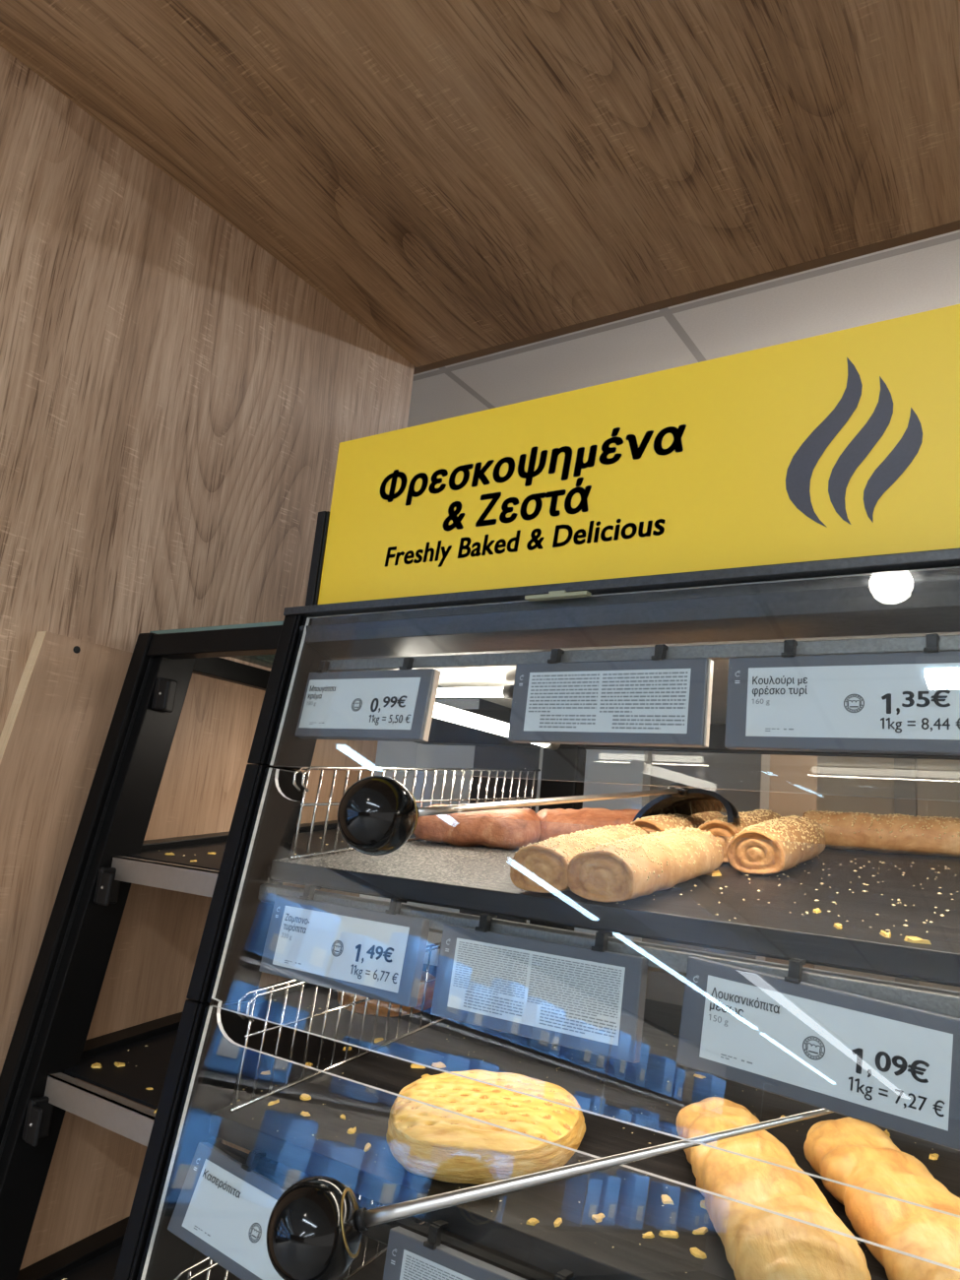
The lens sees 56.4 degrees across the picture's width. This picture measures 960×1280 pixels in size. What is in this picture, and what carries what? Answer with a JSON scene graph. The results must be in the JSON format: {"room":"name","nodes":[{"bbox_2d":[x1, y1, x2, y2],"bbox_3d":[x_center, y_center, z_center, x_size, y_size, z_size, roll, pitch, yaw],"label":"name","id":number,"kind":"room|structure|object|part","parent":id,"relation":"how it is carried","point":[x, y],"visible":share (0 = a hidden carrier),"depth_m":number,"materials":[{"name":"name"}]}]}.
{"room":"shop","nodes":[
{"label":"shop","id":0,"kind":"room"},
{"bbox_2d":[0,46,414,736],"bbox_3d":[-0.452,0.542,1.012,0.022,2.289,0.798,-3,-15,34],"label":"wall","id":1,"kind":"structure","parent":0,"point":[178,404],"depth_m":1.11,"materials":[{"name":"brown wood"}]},
{"bbox_2d":[0,0,959,374],"bbox_3d":[0.840,-0.639,0.463,2.875,0.020,0.831,-3,-15,34],"label":"ceiling","id":2,"kind":"structure","parent":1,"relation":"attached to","point":[464,180],"depth_m":1.03,"materials":[{"name":"brown wood"}]},
{"bbox_3d":[1.065,-0.546,0.788,2.875,0.020,0.018,-3,-15,34],"label":"edge trim","id":3,"kind":"part","parent":2,"relation":"part of","materials":[{"name":"brown wood"}]},
{"bbox_2d":[407,229,959,427],"bbox_3d":[-5.175,-2.743,-4.756,15.000,0.050,21.400,-3,-15,34],"label":"ceiling","id":4,"kind":"structure","parent":0,"point":[924,275],"depth_m":2.00,"materials":[{"name":"paint"}]},
{"bbox_2d":[765,754,817,968],"bbox_3d":[0.543,0.974,3.406,15.000,2.650,0.100,-3,-15,34],"label":"wall","id":5,"kind":"structure","parent":0,"point":[789,774],"depth_m":3.10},
{"bbox_3d":[-5.428,-0.117,-5.328,15.000,0.050,21.400,-3,-15,34],"label":"floor","id":6,"kind":"structure","parent":0,"visible":0},
{"bbox_2d":[359,699,479,965],"bbox_3d":[-0.197,0.769,2.203,0.380,2.400,0.060,-3,-15,34],"label":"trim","id":7,"kind":"structure","parent":6,"relation":"on","point":[412,754],"depth_m":2.23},
{"bbox_2d":[0,547,959,1279],"bbox_3d":[0.237,0.802,0.535,1.628,1.712,0.915,-3,-15,34],"label":"display case","id":8,"kind":"object","parent":6,"relation":"on","point":[113,761],"visible":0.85,"depth_m":0.92,"materials":[{"name":"black metal"}]},
{"bbox_3d":[-0.509,0.651,0.847,0.025,1.396,0.225,-3,-15,34],"label":"post","id":9,"kind":"part","parent":8,"relation":"part of","materials":[{"name":"black metal"}]},
{"bbox_2d":[90,1062,101,1068],"bbox_3d":[-0.400,0.445,0.935,0.014,0.004,0.008,-3,-15,34],"label":"flake","id":10,"kind":"object","parent":8,"relation":"on","point":[96,1064],"visible":1,"depth_m":0.93,"materials":[{"name":"yellow food"}]},
{"bbox_3d":[-0.480,0.658,0.851,0.017,1.390,0.242,-3,-15,34],"label":"post","id":11,"kind":"part","parent":8,"relation":"part of","materials":[{"name":"black metal"}]},
{"bbox_2d":[114,1062,125,1067],"bbox_3d":[-0.380,0.446,0.942,0.016,0.003,0.009,-3,-15,34],"label":"flake","id":12,"kind":"object","parent":8,"relation":"on","point":[118,1064],"visible":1,"depth_m":0.94,"materials":[{"name":"yellow food"}]},
{"bbox_3d":[-0.327,0.816,0.660,0.030,1.030,0.202,-3,-15,34],"label":"post","id":13,"kind":"part","parent":8,"relation":"part of","materials":[{"name":"black metal"}]},
{"bbox_3d":[-0.290,0.004,1.000,0.220,0.027,0.028,-3,-15,34],"label":"rail","id":14,"kind":"part","parent":8,"relation":"part of","materials":[{"name":"black metal"}]},
{"bbox_2d":[167,1142,286,1279],"bbox_3d":[-0.176,0.463,0.714,0.176,0.088,0.033,-3,-15,34],"label":"price tag","id":15,"kind":"object","parent":8,"relation":"attached to","point":[224,1207],"visible":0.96,"depth_m":0.72,"materials":[{"name":"grey plastic"},{"name":"paper"},{"name":"black matte plastic"}]},
{"bbox_3d":[-0.269,0.065,1.253,0.018,0.025,0.428,-3,-15,34],"label":"rail","id":16,"kind":"part","parent":8,"relation":"part of","materials":[{"name":"black metal"}]},
{"bbox_2d":[54,1162,415,1279],"bbox_3d":[0.337,0.646,0.667,1.565,0.085,0.585,-3,-15,34],"label":"shelf","id":17,"kind":"object","parent":8,"relation":"attached to","point":[98,1260],"depth_m":0.95,"materials":[{"name":"black metal"}]},
{"bbox_3d":[-0.221,0.230,0.862,0.030,0.216,0.088,-3,-15,34],"label":"post","id":18,"kind":"part","parent":8,"relation":"part of","materials":[{"name":"black metal"}]},
{"bbox_2d":[64,963,438,1109],"bbox_3d":[0.365,0.439,0.725,1.565,0.081,0.555,-3,-15,34],"label":"shelf","id":19,"kind":"object","parent":8,"relation":"attached to","point":[130,1081],"depth_m":0.96,"materials":[{"name":"black metal"}]},
{"bbox_2d":[260,1070,270,1075],"bbox_3d":[-0.220,0.447,0.924,0.010,0.003,0.009,-3,-15,34],"label":"flake","id":20,"kind":"object","parent":8,"relation":"on","point":[267,1072],"visible":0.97,"depth_m":0.92,"materials":[{"name":"beige food"}]},
{"bbox_3d":[-0.188,0.053,0.923,0.030,0.157,0.079,-3,-15,34],"label":"post","id":21,"kind":"part","parent":8,"relation":"part of","materials":[{"name":"black metal"}]},
{"bbox_3d":[-0.163,0.036,1.178,0.269,0.005,0.443,-3,-15,34],"label":"glass lid","id":22,"kind":"part","parent":8,"relation":"part of","materials":[{"name":"clear glass"}]},
{"bbox_2d":[258,884,429,1007],"bbox_3d":[-0.117,0.257,0.769,0.171,0.081,0.024,-3,-15,34],"label":"price tag","id":23,"kind":"object","parent":8,"relation":"attached to","point":[378,955],"visible":1,"depth_m":0.75,"materials":[{"name":"grey plastic"}]},
{"bbox_2d":[294,657,440,742],"bbox_3d":[-0.114,0.058,0.873,0.172,0.081,0.024,-3,-15,34],"label":"price tag","id":24,"kind":"object","parent":8,"relation":"attached to","point":[394,705],"visible":1,"depth_m":0.85,"materials":[{"name":"grey plastic"}]},
{"bbox_3d":[0.290,0.418,0.419,1.285,0.018,0.015,-3,-15,34],"label":"price rail","id":25,"kind":"part","parent":8,"relation":"part of","materials":[{"name":"black metal"}]},
{"bbox_2d":[374,1037,383,1042],"bbox_3d":[-0.116,0.458,1.025,0.014,0.004,0.012,-3,-15,34],"label":"flake","id":26,"kind":"object","parent":8,"relation":"on","point":[376,1040],"visible":0.63,"depth_m":1.02,"materials":[{"name":"yellow food"}]},
{"bbox_2d":[336,970,435,1017],"bbox_3d":[-0.111,0.435,1.112,0.124,0.045,0.123,0,-13,23],"label":"bun","id":27,"kind":"object","parent":8,"relation":"on","point":[348,997],"visible":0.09,"depth_m":1.06,"materials":[{"name":"brown food"}]},
{"bbox_2d":[336,1218,555,1279],"bbox_3d":[0.424,0.629,0.592,1.295,0.098,0.575,-3,-15,34],"label":"serving board","id":28,"kind":"object","parent":8,"relation":"on","point":[374,1270],"visible":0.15,"depth_m":0.93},
{"bbox_2d":[173,1195,426,1279],"bbox_3d":[-0.110,0.604,0.934,0.015,0.153,0.511,-3,-15,34],"label":"divider","id":29,"kind":"object","parent":28,"relation":"on","point":[210,1265],"visible":0.11,"depth_m":0.78,"materials":[{"name":"silver metal"}]},
{"bbox_3d":[-0.111,0.568,0.946,0.003,0.078,0.511,-3,-15,34],"label":"rail","id":30,"kind":"part","parent":29,"relation":"part of","materials":[{"name":"metal"}]},
{"bbox_3d":[-0.101,0.567,0.939,0.003,0.078,0.511,-3,-15,34],"label":"rail","id":31,"kind":"part","parent":29,"relation":"part of","materials":[{"name":"metal"}]},
{"bbox_3d":[-0.113,0.643,0.927,0.004,0.074,0.507,-3,-15,34],"label":"rail","id":32,"kind":"part","parent":29,"relation":"part of","materials":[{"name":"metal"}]},
{"bbox_2d":[436,685,513,699],"bbox_3d":[-0.052,0.064,1.092,0.231,0.015,0.016,-3,-15,34],"label":"lamp","id":33,"kind":"object","parent":8,"relation":"attached to","point":[506,691],"visible":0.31,"depth_m":1.05,"materials":[{"name":"white"}]},
{"bbox_2d":[383,1219,574,1279],"bbox_3d":[0.006,0.446,0.592,0.171,0.081,0.021,-3,-15,34],"label":"price tag","id":34,"kind":"object","parent":8,"relation":"attached to","point":[410,1255],"visible":1,"depth_m":0.62,"materials":[{"name":"grey plastic"}]},
{"bbox_2d":[403,1255,462,1279],"bbox_3d":[0.002,0.450,0.583,0.138,0.046,0.001,-3,-20,34],"label":"print","id":35,"kind":"object","parent":34,"relation":"attached to","point":[407,1255],"depth_m":0.62},
{"bbox_2d":[417,668,560,750],"bbox_3d":[-0.005,0.078,1.058,0.019,0.056,0.385,-3,-15,34],"label":"lamp","id":36,"kind":"object","parent":8,"relation":"attached to","point":[440,711],"visible":0.25,"depth_m":1.04,"materials":[{"name":"white plastic"}]},
{"bbox_2d":[430,912,647,1063],"bbox_3d":[0.041,0.250,0.661,0.171,0.081,0.021,-3,-15,34],"label":"label holder","id":37,"kind":"object","parent":8,"relation":"attached to","point":[592,1000],"visible":1,"depth_m":0.65,"materials":[{"name":"grey plastic"}]},
{"bbox_2d":[452,941,621,1037],"bbox_3d":[0.038,0.254,0.652,0.138,0.046,0.001,-3,-20,34],"label":"print","id":38,"kind":"object","parent":37,"relation":"attached to","point":[460,941],"depth_m":0.65},
{"bbox_2d":[337,775,741,855],"bbox_3d":[0.080,0.155,0.788,0.438,0.092,0.110,16,-16,-40],"label":"rod","id":39,"kind":"object","parent":8,"relation":"attached to","point":[377,815],"visible":0.99,"depth_m":0.67,"materials":[{"name":"black plastic"}]},
{"bbox_3d":[-0.078,0.134,0.682,0.060,0.060,0.060,-3,-15,34],"label":"ball knob","id":40,"kind":"part","parent":39,"relation":"part of","materials":[{"name":"black plastic"}]},
{"bbox_3d":[0.072,0.143,0.797,0.316,0.056,0.007,14,-15,-35],"label":"rod","id":41,"kind":"part","parent":39,"relation":"part of","materials":[{"name":"metal"}]},
{"bbox_2d":[633,782,741,825],"bbox_3d":[0.212,0.174,0.909,0.108,0.054,0.061,-3,-15,34],"label":"hood","id":42,"kind":"object","parent":39,"relation":"attached to","point":[678,800],"depth_m":0.91,"materials":[{"name":"black plastic"}]},
{"bbox_2d":[127,829,959,987],"bbox_3d":[0.394,0.232,0.782,1.565,0.076,0.525,-3,-15,34],"label":"shelf","id":43,"kind":"object","parent":8,"relation":"attached to","point":[281,841],"depth_m":0.97,"materials":[{"name":"black metal"}]},
{"bbox_2d":[265,1108,833,1279],"bbox_3d":[0.039,0.341,0.546,0.346,0.142,0.060,3,-13,12],"label":"rod","id":44,"kind":"object","parent":8,"relation":"attached to","point":[315,1227],"visible":0.99,"depth_m":0.55,"materials":[{"name":"black plastic"}]},
{"bbox_3d":[-0.105,0.375,0.568,0.060,0.060,0.060,-3,-15,34],"label":"ball knob","id":45,"kind":"part","parent":44,"relation":"part of","materials":[{"name":"black plastic"}]},
{"bbox_3d":[0.071,0.329,0.560,0.291,0.107,0.009,4,-12,7],"label":"rod","id":46,"kind":"part","parent":44,"relation":"part of","materials":[{"name":"metal"}]},
{"bbox_3d":[0.065,0.813,1.204,0.060,1.340,0.030,-3,-15,34],"label":"post","id":47,"kind":"part","parent":8,"relation":"part of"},
{"bbox_3d":[0.065,-0.038,0.749,0.059,0.005,0.008,-3,-15,34],"label":"clip plate","id":48,"kind":"part","parent":8,"relation":"part of","materials":[{"name":"silver metal"}]},
{"bbox_2d":[208,998,959,1279],"bbox_3d":[0.453,0.422,0.650,1.295,0.094,0.545,-3,-15,34],"label":"shelf","id":49,"kind":"object","parent":8,"relation":"on","point":[631,1206],"visible":0.51,"depth_m":0.74,"materials":[{"name":"black metal"}]},
{"bbox_2d":[267,1099,279,1105],"bbox_3d":[-0.186,0.418,0.809,0.004,0.004,0.012,-3,-15,34],"label":"flake","id":50,"kind":"object","parent":49,"relation":"on","point":[277,1101],"visible":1,"depth_m":0.81,"materials":[{"name":"yellow food"}]},
{"bbox_2d":[299,1093,311,1100],"bbox_3d":[-0.161,0.419,0.822,0.012,0.004,0.009,-3,-15,34],"label":"flake","id":51,"kind":"object","parent":49,"relation":"on","point":[305,1097],"visible":1,"depth_m":0.82,"materials":[{"name":"yellow food"}]},
{"bbox_2d":[300,1111,310,1116],"bbox_3d":[-0.153,0.416,0.787,0.010,0.002,0.006,-3,-15,34],"label":"flake","id":52,"kind":"object","parent":49,"relation":"on","point":[304,1114],"visible":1,"depth_m":0.79,"materials":[{"name":"yellow food"}]},
{"bbox_2d":[347,1127,356,1134],"bbox_3d":[-0.107,0.414,0.756,0.007,0.004,0.010,-3,-15,34],"label":"flake","id":53,"kind":"object","parent":49,"relation":"on","point":[351,1130],"visible":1,"depth_m":0.75,"materials":[{"name":"beige food"}]},
{"bbox_2d":[363,1143,371,1151],"bbox_3d":[-0.091,0.411,0.725,0.005,0.004,0.012,4,-12,8],"label":"flake","id":54,"kind":"object","parent":49,"relation":"on","point":[367,1147],"visible":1,"depth_m":0.72,"materials":[{"name":"beige food"}]},
{"bbox_2d":[229,921,527,1112],"bbox_3d":[-0.081,0.397,0.992,0.015,0.150,0.481,-3,-15,34],"label":"divider","id":55,"kind":"object","parent":49,"relation":"on","point":[430,946],"visible":0.44,"depth_m":0.86,"materials":[{"name":"silver metal"}]},
{"bbox_3d":[-0.084,0.436,0.985,0.004,0.070,0.477,-3,-15,34],"label":"rail","id":56,"kind":"part","parent":55,"relation":"part of","materials":[{"name":"metal"}]},
{"bbox_3d":[-0.078,0.387,0.998,0.003,0.051,0.473,-3,-15,34],"label":"rail","id":57,"kind":"part","parent":55,"relation":"part of","materials":[{"name":"metal"}]},
{"bbox_3d":[-0.083,0.361,1.004,0.003,0.075,0.481,-3,-15,34],"label":"rail","id":58,"kind":"part","parent":55,"relation":"part of","materials":[{"name":"metal"}]},
{"bbox_3d":[-0.073,0.360,0.997,0.003,0.075,0.481,-3,-15,34],"label":"rail","id":59,"kind":"part","parent":55,"relation":"part of","materials":[{"name":"metal"}]},
{"bbox_2d":[410,1063,425,1068],"bbox_3d":[-0.062,0.429,0.901,0.015,0.004,0.008,6,-12,-2],"label":"flake","id":60,"kind":"object","parent":49,"relation":"on","point":[413,1065],"visible":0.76,"depth_m":0.90,"materials":[{"name":"yellow food"}]},
{"bbox_2d":[431,1061,446,1068],"bbox_3d":[-0.041,0.429,0.905,0.014,0.004,0.009,-3,-15,34],"label":"flake","id":61,"kind":"object","parent":49,"relation":"on","point":[439,1064],"visible":1,"depth_m":0.90,"materials":[{"name":"beige food"}]},
{"bbox_2d":[385,1069,585,1184],"bbox_3d":[0.006,0.400,0.744,0.164,0.053,0.163,4,-12,6],"label":"pie","id":62,"kind":"object","parent":49,"relation":"on","point":[428,1141],"visible":0.97,"depth_m":0.70,"materials":[{"name":"yellow food"}]},
{"bbox_2d":[526,1217,539,1225],"bbox_3d":[0.036,0.403,0.620,0.007,0.003,0.008,-3,-15,34],"label":"flake","id":63,"kind":"object","parent":49,"relation":"on","point":[533,1221],"visible":1,"depth_m":0.62,"materials":[{"name":"yellow food"}]},
{"bbox_2d":[553,1217,562,1227],"bbox_3d":[0.054,0.403,0.620,0.005,0.003,0.011,-3,-15,34],"label":"flake","id":64,"kind":"object","parent":49,"relation":"on","point":[558,1221],"visible":1,"depth_m":0.62,"materials":[{"name":"yellow food"}]},
{"bbox_2d":[276,1033,915,1273],"bbox_3d":[0.195,0.422,0.775,0.678,0.063,0.447,-3,-15,34],"label":"crumbs","id":65,"kind":"object","parent":49,"relation":"on","point":[674,1034],"visible":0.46,"depth_m":0.77,"materials":[{"name":"beige food"}]},
{"bbox_2d":[591,1213,605,1222],"bbox_3d":[0.084,0.405,0.627,0.010,0.003,0.009,10,-13,-22],"label":"flake","id":66,"kind":"object","parent":49,"relation":"on","point":[598,1218],"visible":1,"depth_m":0.63,"materials":[{"name":"beige food"}]},
{"bbox_2d":[641,1231,654,1238],"bbox_3d":[0.114,0.403,0.606,0.008,0.003,0.006,9,-13,-15],"label":"flake","id":67,"kind":"object","parent":49,"relation":"on","point":[649,1235],"visible":1,"depth_m":0.60,"materials":[{"name":"yellow food"}]},
{"bbox_2d":[660,1194,673,1204],"bbox_3d":[0.137,0.408,0.652,0.008,0.004,0.010,4,-12,6],"label":"flake","id":68,"kind":"object","parent":49,"relation":"on","point":[666,1199],"visible":1,"depth_m":0.65,"materials":[{"name":"beige food"}]},
{"bbox_2d":[658,1229,678,1238],"bbox_3d":[0.128,0.403,0.608,0.014,0.003,0.006,3,-12,11],"label":"flake","id":69,"kind":"object","parent":49,"relation":"on","point":[666,1234],"visible":1,"depth_m":0.61,"materials":[{"name":"yellow food"}]},
{"bbox_2d":[689,1247,706,1259],"bbox_3d":[0.142,0.401,0.586,0.013,0.003,0.007,-3,-15,34],"label":"flake","id":70,"kind":"object","parent":49,"relation":"on","point":[695,1251],"visible":1,"depth_m":0.58,"materials":[{"name":"yellow food"}]},
{"bbox_2d":[693,1074,705,1078],"bbox_3d":[0.218,0.432,0.887,0.012,0.002,0.005,-3,-15,34],"label":"flake","id":71,"kind":"object","parent":49,"relation":"on","point":[695,1075],"visible":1,"depth_m":0.89,"materials":[{"name":"beige food"}]},
{"bbox_2d":[692,1226,707,1234],"bbox_3d":[0.151,0.404,0.612,0.011,0.004,0.006,15,-15,-37],"label":"flake","id":72,"kind":"object","parent":49,"relation":"on","point":[701,1231],"visible":1,"depth_m":0.61,"materials":[{"name":"yellow food"}]},
{"bbox_2d":[700,1200,705,1209],"bbox_3d":[0.162,0.407,0.645,0.007,0.003,0.012,7,-12,-7],"label":"flake","id":73,"kind":"object","parent":49,"relation":"on","point":[702,1202],"visible":0.55,"depth_m":0.65,"materials":[{"name":"beige food"}]},
{"bbox_2d":[676,1096,871,1279],"bbox_3d":[0.198,0.389,0.635,0.084,0.062,0.263,5,-12,3],"label":"sausage roll","id":74,"kind":"object","parent":49,"relation":"on","point":[759,1245],"visible":0.93,"depth_m":0.58,"materials":[{"name":"beige food"}]},
{"bbox_2d":[803,1117,959,1279],"bbox_3d":[0.288,0.385,0.595,0.081,0.067,0.268,5,-12,2],"label":"sausage roll","id":75,"kind":"object","parent":49,"relation":"on","point":[852,1151],"visible":0.96,"depth_m":0.59,"materials":[{"name":"beige food"}]},
{"bbox_2d":[928,1152,938,1159],"bbox_3d":[0.368,0.419,0.726,0.006,0.003,0.011,-3,-15,34],"label":"flake","id":76,"kind":"object","parent":49,"relation":"on","point":[934,1156],"visible":1,"depth_m":0.72,"materials":[{"name":"yellow food"}]},
{"bbox_3d":[0.327,0.212,0.489,1.285,0.018,0.015,-3,-15,34],"label":"price rail","id":77,"kind":"part","parent":8,"relation":"part of","materials":[{"name":"grey metal"}]},
{"bbox_2d":[508,643,713,747],"bbox_3d":[0.103,0.045,0.726,0.172,0.081,0.019,-3,-15,34],"label":"price tag","id":78,"kind":"object","parent":8,"relation":"attached to","point":[658,701],"visible":1,"depth_m":0.71,"materials":[{"name":"grey plastic"},{"name":"paper"},{"name":"black plastic"}]},
{"bbox_2d":[528,671,687,729],"bbox_3d":[0.099,0.049,0.717,0.138,0.045,0.001,-3,-18,34],"label":"print","id":79,"kind":"object","parent":78,"relation":"attached to","point":[679,672],"depth_m":0.71},
{"bbox_2d":[269,839,959,984],"bbox_3d":[0.481,0.216,0.708,1.295,0.089,0.515,-3,-15,34],"label":"shelf","id":80,"kind":"object","parent":8,"relation":"on","point":[475,877],"visible":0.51,"depth_m":0.70,"materials":[{"name":"grey metal"}]},
{"bbox_2d":[288,766,540,859],"bbox_3d":[-0.053,0.195,1.049,0.015,0.137,0.451,-3,-15,34],"label":"divider","id":81,"kind":"object","parent":80,"relation":"on","point":[307,770],"visible":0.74,"depth_m":0.99,"materials":[{"name":"silver metal"}]},
{"bbox_3d":[-0.056,0.230,1.043,0.004,0.066,0.448,-3,-15,34],"label":"rail","id":82,"kind":"part","parent":81,"relation":"part of","materials":[{"name":"metal"}]},
{"bbox_3d":[-0.055,0.163,1.059,0.003,0.072,0.451,-3,-15,34],"label":"rail","id":83,"kind":"part","parent":81,"relation":"part of","materials":[{"name":"metal"}]},
{"bbox_3d":[-0.051,0.189,1.053,0.003,0.048,0.443,-3,-15,34],"label":"rail","id":84,"kind":"part","parent":81,"relation":"part of","materials":[{"name":"metal"}]},
{"bbox_3d":[-0.045,0.163,1.053,0.003,0.072,0.451,-3,-15,34],"label":"rail","id":85,"kind":"part","parent":81,"relation":"part of","materials":[{"name":"metal"}]},
{"bbox_2d":[413,804,540,849],"bbox_3d":[-0.003,0.206,0.991,0.150,0.048,0.059,0,-13,22],"label":"roll","id":86,"kind":"object","parent":80,"relation":"on","point":[463,830],"visible":0.72,"depth_m":0.96,"materials":[{"name":"brown food"}]},
{"bbox_2d":[510,824,647,893],"bbox_3d":[0.095,0.188,0.783,0.060,0.063,0.197,-2,-14,31],"label":"roll","id":87,"kind":"object","parent":80,"relation":"on","point":[541,867],"visible":0.7,"depth_m":0.71,"materials":[{"name":"beige food"}]},
{"bbox_2d":[536,807,639,843],"bbox_3d":[0.133,0.208,0.988,0.155,0.053,0.059,7,-12,-6],"label":"roll","id":88,"kind":"object","parent":80,"relation":"on","point":[586,817],"visible":0.27,"depth_m":0.96,"materials":[{"name":"brown food"}]},
{"bbox_2d":[567,826,723,902],"bbox_3d":[0.144,0.184,0.749,0.063,0.066,0.203,-3,-15,34],"label":"roll","id":89,"kind":"object","parent":80,"relation":"on","point":[632,867],"visible":1,"depth_m":0.68,"materials":[{"name":"beige food"}]},
{"bbox_2d":[630,811,723,833],"bbox_3d":[0.210,0.203,0.946,0.057,0.065,0.173,-4,-15,36],"label":"roll","id":90,"kind":"object","parent":80,"relation":"on","point":[660,822],"visible":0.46,"depth_m":0.90,"materials":[{"name":"beige food"}]},
{"bbox_2d":[705,870,721,876],"bbox_3d":[0.212,0.211,0.813,0.017,0.006,0.015,12,-14,-26],"label":"flake","id":91,"kind":"object","parent":80,"relation":"on","point":[714,872],"visible":0.68,"depth_m":0.81,"materials":[{"name":"yellow food"}]},
{"bbox_2d":[698,808,781,862],"bbox_3d":[0.279,0.205,0.946,0.055,0.064,0.174,-3,-15,34],"label":"roll","id":92,"kind":"object","parent":80,"relation":"on","point":[719,827],"visible":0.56,"depth_m":0.88,"materials":[{"name":"brown food"}]},
{"bbox_2d":[726,815,825,874],"bbox_3d":[0.293,0.199,0.878,0.058,0.062,0.173,-2,-14,32],"label":"roll","id":93,"kind":"object","parent":80,"relation":"on","point":[751,855],"visible":0.99,"depth_m":0.82,"materials":[{"name":"brown food"}]},
{"bbox_2d":[616,858,959,935],"bbox_3d":[0.353,0.206,0.728,0.350,0.056,0.391,-3,-15,34],"label":"crumbs","id":94,"kind":"object","parent":80,"relation":"on","point":[855,859],"visible":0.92,"depth_m":0.73,"materials":[{"name":"beige food"}]},
{"bbox_2d":[833,923,842,929],"bbox_3d":[0.239,0.191,0.598,0.004,0.003,0.011,5,-12,4],"label":"flake","id":95,"kind":"object","parent":80,"relation":"on","point":[838,926],"visible":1,"depth_m":0.60,"materials":[{"name":"yellow food"}]},
{"bbox_2d":[803,810,959,857],"bbox_3d":[0.464,0.213,0.982,0.206,0.045,0.052,-1,-14,28],"label":"roll","id":96,"kind":"object","parent":80,"relation":"on","point":[897,833],"visible":0.87,"depth_m":0.97,"materials":[{"name":"brown food"}]},
{"bbox_2d":[880,929,891,937],"bbox_3d":[0.261,0.189,0.577,0.007,0.004,0.013,-3,-15,34],"label":"flake","id":97,"kind":"object","parent":80,"relation":"on","point":[882,932],"visible":1,"depth_m":0.57,"materials":[{"name":"yellow food"}]},
{"bbox_2d":[903,936,931,944],"bbox_3d":[0.273,0.188,0.559,0.015,0.004,0.008,1,-13,20],"label":"flake","id":98,"kind":"object","parent":80,"relation":"on","point":[914,939],"visible":1,"depth_m":0.56,"materials":[{"name":"yellow food"}]},
{"bbox_2d":[305,304,959,605],"bbox_3d":[0.384,-0.146,0.601,1.346,0.202,0.022,-3,-15,34],"label":"sign","id":99,"kind":"object","parent":8,"relation":"on","point":[843,443],"visible":1,"depth_m":0.75,"materials":[{"name":"yellow plastic"}]},
{"bbox_3d":[0.368,0.000,0.565,1.285,0.011,0.006,-3,-15,34],"label":"price rail","id":100,"kind":"part","parent":8,"relation":"part of","materials":[{"name":"grey metal"}]},
{"bbox_3d":[0.558,0.112,1.062,1.595,0.056,0.030,-3,-15,34],"label":"rail","id":101,"kind":"part","parent":8,"relation":"part of","materials":[{"name":"grey metal"}]},
{"bbox_3d":[0.389,0.797,0.983,0.725,1.340,0.005,-3,-15,34],"label":"pane","id":102,"kind":"part","parent":8,"relation":"part of","materials":[{"name":"clear glass"}]},
{"bbox_2d":[676,956,959,1151],"bbox_3d":[0.207,0.243,0.548,0.175,0.087,0.017,-3,-15,34],"label":"price tag","id":103,"kind":"object","parent":8,"relation":"attached to","point":[887,1064],"visible":1,"depth_m":0.54,"materials":[{"name":"grey plastic"},{"name":"paper"},{"name":"black plastic"}]},
{"bbox_2d":[720,1053,752,1064],"bbox_3d":[0.161,0.264,0.563,0.020,0.002,0.001,1,-14,35],"label":"print","id":104,"kind":"object","parent":103,"relation":"attached to","point":[721,1054],"depth_m":0.57},
{"bbox_2d":[724,633,959,755],"bbox_3d":[0.258,0.038,0.620,0.172,0.081,0.017,-3,-15,34],"label":"price tag","id":105,"kind":"object","parent":8,"relation":"attached to","point":[891,703],"visible":1,"depth_m":0.61,"materials":[{"name":"grey plastic"},{"name":"paper"},{"name":"black plastic"}]},
{"bbox_2d":[459,699,540,923],"bbox_3d":[0.032,0.756,2.042,0.180,2.400,0.060,-3,-15,34],"label":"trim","id":106,"kind":"structure","parent":6,"relation":"on","point":[501,757],"depth_m":2.11,"materials":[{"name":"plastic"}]},
{"bbox_2d":[526,747,651,941],"bbox_3d":[0.216,0.748,1.923,0.260,2.400,0.060,-3,-15,34],"label":"trim","id":107,"kind":"structure","parent":6,"relation":"on","point":[620,768],"depth_m":1.96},
{"bbox_2d":[641,751,769,1006],"bbox_3d":[0.445,0.747,1.815,0.240,2.400,0.060,-3,-15,34],"label":"trim","id":108,"kind":"structure","parent":6,"relation":"on","point":[734,772],"depth_m":1.85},
{"bbox_2d":[814,756,895,981],"bbox_3d":[0.680,0.725,1.609,0.140,2.400,0.060,-3,-15,34],"label":"trim","id":109,"kind":"structure","parent":6,"relation":"on","point":[864,777],"depth_m":1.68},
{"bbox_2d":[894,758,918,985],"bbox_3d":[0.741,0.716,1.544,0.035,2.400,0.060,-3,-15,34],"label":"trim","id":110,"kind":"structure","parent":6,"relation":"on","point":[905,769],"depth_m":1.62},
{"bbox_2d":[916,759,959,991],"bbox_3d":[0.797,0.719,1.529,0.075,2.400,0.060,-3,-15,34],"label":"trim","id":111,"kind":"structure","parent":6,"relation":"on","point":[938,780],"depth_m":1.60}
]}

